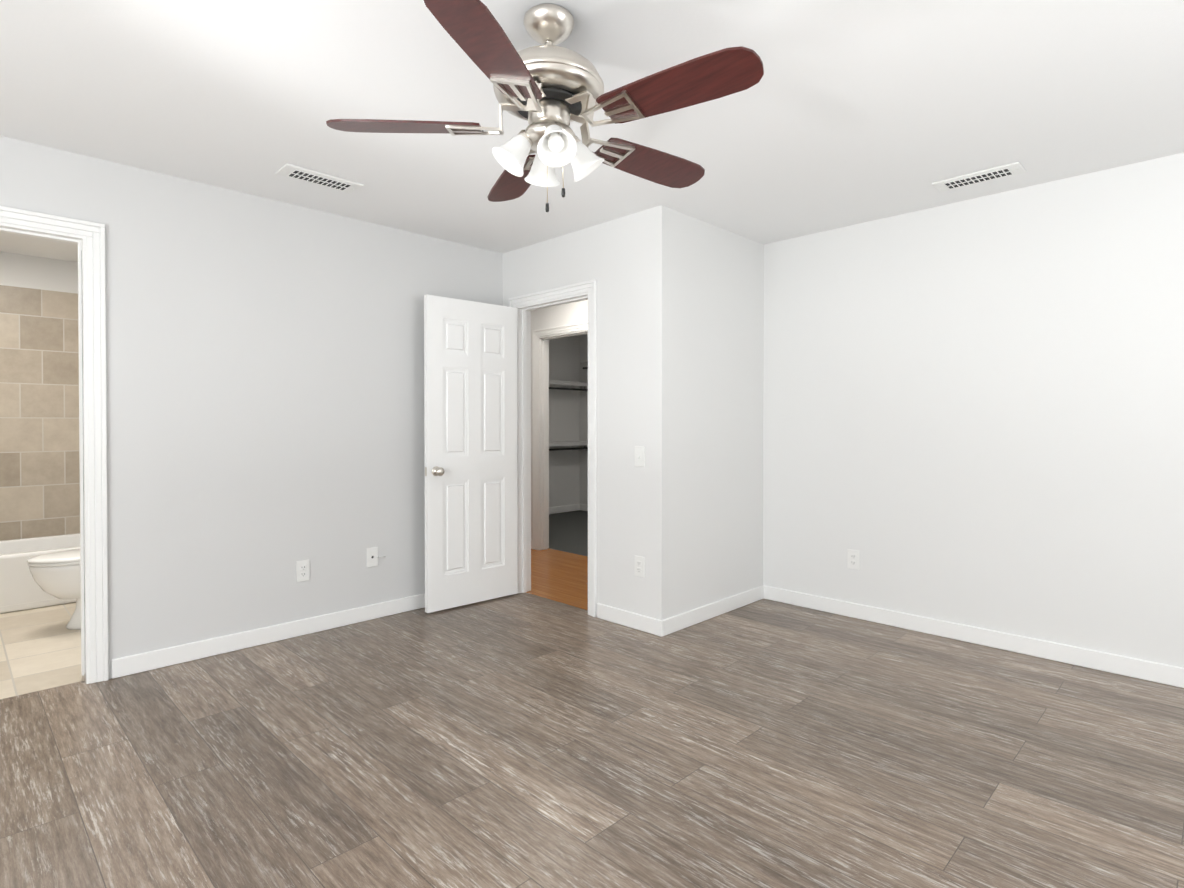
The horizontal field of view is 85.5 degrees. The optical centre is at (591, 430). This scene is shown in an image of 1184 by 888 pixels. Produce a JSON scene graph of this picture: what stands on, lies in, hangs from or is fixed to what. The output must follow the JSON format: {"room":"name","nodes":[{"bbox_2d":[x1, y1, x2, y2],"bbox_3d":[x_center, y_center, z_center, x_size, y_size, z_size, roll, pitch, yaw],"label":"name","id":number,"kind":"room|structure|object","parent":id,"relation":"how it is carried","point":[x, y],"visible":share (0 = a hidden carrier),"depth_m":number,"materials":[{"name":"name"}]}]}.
{"room":"empty bedroom","nodes":[
{"label":"empty bedroom","id":0,"kind":"room"},
{"bbox_2d":[0,251,79,540],"bbox_3d":[-4.530,-0.061,4.383,0.120,2.440,2.720,1,1,45],"label":"tiled wall","id":1,"kind":"structure","parent":0,"point":[39,432],"depth_m":4.74,"materials":[{"name":"tile"}]},
{"bbox_2d":[0,136,502,678],"bbox_3d":[-2.695,-0.043,2.684,0.120,2.440,5.690,1,1,45],"label":"wall","id":2,"kind":"structure","parent":0,"point":[264,382],"depth_m":3.45,"materials":[{"name":"white paint"}]},
{"bbox_2d":[0,206,108,683],"bbox_3d":[-2.640,0.108,2.740,0.158,2.137,0.889,1,1,45],"label":"door frame","id":3,"kind":"structure","parent":2,"relation":"attached to","point":[93,452],"depth_m":2.98,"materials":[{"name":"white paint"}]},
{"bbox_2d":[111,593,424,678],"bbox_3d":[-1.452,1.119,3.844,0.030,0.092,2.310,1,1,45],"label":"baseboard","id":4,"kind":"structure","parent":2,"relation":"attached to","point":[155,659],"depth_m":3.47,"materials":[{"name":"white paint"}]},
{"bbox_2d":[296,560,309,581],"bbox_3d":[-1.648,0.800,3.656,0.009,0.120,0.074,1,1,45],"label":"electrical outlet","id":5,"kind":"object","parent":2,"relation":"attached to","point":[302,570],"visible":1,"depth_m":3.65,"materials":[{"name":"white plastic"}]},
{"bbox_2d":[367,547,385,567],"bbox_3d":[-1.331,0.779,3.965,0.024,0.120,0.123,1,1,45],"label":"cable wall plate","id":6,"kind":"object","parent":2,"relation":"attached to","point":[372,557],"visible":1,"depth_m":3.95,"materials":[{"name":"white plastic"}]},
{"bbox_2d":[549,335,579,506],"bbox_3d":[-0.924,-0.102,8.278,0.120,2.440,2.250,1,1,45],"label":"wall","id":7,"kind":"structure","parent":0,"point":[564,425],"depth_m":8.74,"materials":[{"name":"white paint"}]},
{"bbox_2d":[549,504,579,513],"bbox_3d":[-0.929,1.073,8.189,0.014,0.092,2.100,1,1,45],"label":"baseboard","id":8,"kind":"structure","parent":7,"relation":"attached to","point":[567,508],"depth_m":8.74,"materials":[{"name":"white paint"}]},
{"bbox_2d":[549,380,587,393],"bbox_3d":[-0.722,-0.571,8.164,0.320,0.140,1.880,1,1,45],"label":"closet shelf","id":9,"kind":"object","parent":7,"relation":"attached to","point":[572,384],"visible":0.25,"depth_m":8.39,"materials":[{"name":"white wood"}]},
{"bbox_2d":[549,441,587,450],"bbox_3d":[-0.722,0.219,8.172,0.320,0.140,1.880,1,1,45],"label":"closet shelf","id":10,"kind":"object","parent":7,"relation":"attached to","point":[565,443],"visible":0.31,"depth_m":8.42,"materials":[{"name":"white wood"}]},
{"bbox_2d":[580,334,587,504],"bbox_3d":[0.927,-0.098,7.943,2.980,2.440,0.120,1,1,45],"label":"wall","id":11,"kind":"structure","parent":0,"point":[583,427],"depth_m":8.89,"materials":[{"name":"white paint"}]},
{"bbox_2d":[580,360,587,368],"bbox_3d":[0.889,-0.861,7.663,2.650,0.108,0.320,1,1,45],"label":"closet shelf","id":12,"kind":"object","parent":11,"relation":"attached to","point":[584,361],"visible":0.06,"depth_m":8.46,"materials":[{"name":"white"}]},
{"bbox_2d":[580,504,587,510],"bbox_3d":[0.879,1.076,7.908,2.980,0.092,0.014,1,1,45],"label":"baseboard","id":13,"kind":"structure","parent":11,"relation":"attached to","point":[583,507],"depth_m":8.88,"materials":[{"name":"white paint"}]},
{"bbox_2d":[502,205,674,619],"bbox_3d":[-0.590,-0.064,4.687,2.890,2.440,0.120,1,1,45],"label":"wall","id":14,"kind":"structure","parent":0,"point":[627,263],"depth_m":3.79,"materials":[{"name":"white paint"}]},
{"bbox_2d":[424,294,517,612],"bbox_3d":[-0.798,0.145,4.292,0.171,2.006,0.712,1,1,45],"label":"bedroom door","id":15,"kind":"structure","parent":14,"relation":"in","point":[470,446],"depth_m":4.24,"materials":[{"name":"white paint"}]},
{"bbox_2d":[509,279,596,616],"bbox_3d":[-0.234,0.109,4.337,0.864,2.102,0.158,1,1,45],"label":"door frame","id":16,"kind":"structure","parent":14,"relation":"attached to","point":[525,305],"depth_m":4.46,"materials":[{"name":"white paint"}]},
{"bbox_2d":[597,603,654,634],"bbox_3d":[0.201,1.119,3.821,0.470,0.092,0.014,1,1,45],"label":"baseboard","id":17,"kind":"structure","parent":14,"relation":"attached to","point":[640,622],"depth_m":3.81,"materials":[{"name":"white paint"}]},
{"bbox_2d":[635,555,643,577],"bbox_3d":[0.277,0.794,3.746,0.074,0.120,0.009,1,1,45],"label":"electrical outlet","id":18,"kind":"object","parent":14,"relation":"attached to","point":[639,566],"visible":1,"depth_m":3.74,"materials":[{"name":"white plastic"}]},
{"bbox_2d":[635,446,644,466],"bbox_3d":[0.275,0.151,3.737,0.074,0.120,0.015,1,1,45],"label":"light switch","id":19,"kind":"object","parent":14,"relation":"attached to","point":[639,456],"visible":1,"depth_m":3.73,"materials":[{"name":"white plastic"}]},
{"bbox_2d":[0,510,1183,887],"bbox_3d":[-0.525,1.204,3.011,8.120,0.060,9.190,1,1,45],"label":"floor","id":20,"kind":"structure","parent":0,"point":[522,740],"depth_m":2.31,"materials":[{"name":"wood"}]},
{"bbox_2d":[0,533,79,613],"bbox_3d":[-3.897,0.974,4.418,0.738,0.370,1.546,1,1,45],"label":"bathtub","id":21,"kind":"object","parent":20,"relation":"on","point":[20,589],"visible":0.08,"depth_m":4.16,"materials":[{"name":"white ceramic"}]},
{"bbox_2d":[27,549,80,629],"bbox_3d":[-2.923,0.764,3.939,0.456,0.800,0.829,1,1,45],"label":"toilet","id":22,"kind":"object","parent":20,"relation":"on","point":[56,574],"visible":0.21,"depth_m":3.66,"materials":[{"name":"white ceramic"}]},
{"bbox_2d":[0,0,1183,261],"bbox_3d":[-1.257,-1.297,2.118,7.940,0.080,6.930,1,1,45],"label":"ceiling","id":23,"kind":"structure","parent":0,"point":[846,112],"depth_m":2.46,"materials":[{"name":"white paint"}]},
{"bbox_2d":[275,163,362,193],"bbox_3d":[-1.364,-1.261,3.218,0.160,0.014,0.380,1,1,45],"label":"ceiling vent","id":24,"kind":"object","parent":23,"relation":"in","point":[314,177],"visible":0.98,"depth_m":3.19,"materials":[{"name":"white plastic"}]},
{"bbox_2d":[326,0,763,211],"bbox_3d":[-0.093,-0.962,1.964,1.263,0.588,1.250,1,1,45],"label":"ceiling fan","id":25,"kind":"object","parent":23,"relation":"hanging from","point":[548,90],"visible":1,"depth_m":1.85,"materials":[{"name":"silver metal"}]},
{"bbox_2d":[932,162,1025,191],"bbox_3d":[1.924,-1.261,3.197,0.380,0.014,0.160,1,1,45],"label":"ceiling vent","id":26,"kind":"object","parent":23,"relation":"in","point":[993,173],"visible":1,"depth_m":3.17,"materials":[{"name":"white plastic"}]},
{"bbox_2d":[674,210,763,615],"bbox_3d":[0.831,-0.059,4.153,0.120,2.440,1.120,1,1,45],"label":"wall","id":27,"kind":"structure","parent":0,"point":[719,329],"depth_m":4.02,"materials":[{"name":"white paint"}]},
{"bbox_2d":[655,585,762,636],"bbox_3d":[0.778,1.117,4.017,0.014,0.092,1.104,1,1,45],"label":"baseboard","id":28,"kind":"structure","parent":27,"relation":"attached to","point":[678,622],"depth_m":3.93,"materials":[{"name":"white paint"}]},
{"bbox_2d":[531,153,1183,667],"bbox_3d":[1.570,-0.058,4.131,6.740,2.440,0.130,1,1,45],"label":"wall","id":29,"kind":"structure","parent":0,"point":[973,412],"depth_m":3.45,"materials":[{"name":"white paint"}]},
{"bbox_2d":[532,322,587,549],"bbox_3d":[-0.206,0.092,5.900,0.874,2.102,0.158,1,1,45],"label":"door frame","id":30,"kind":"structure","parent":29,"relation":"attached to","point":[540,353],"depth_m":6.13,"materials":[{"name":"white paint"}]},
{"bbox_2d":[847,549,858,569],"bbox_3d":[1.626,0.801,3.986,0.074,0.120,0.009,1,1,45],"label":"electrical outlet","id":31,"kind":"object","parent":29,"relation":"attached to","point":[853,559],"visible":1,"depth_m":3.98,"materials":[{"name":"white plastic"}]},
{"bbox_2d":[763,585,1183,687],"bbox_3d":[2.489,1.126,3.132,3.690,0.092,0.014,1,1,45],"label":"baseboard","id":32,"kind":"structure","parent":29,"relation":"attached to","point":[1166,674],"depth_m":3.44,"materials":[{"name":"white paint"}]}
]}

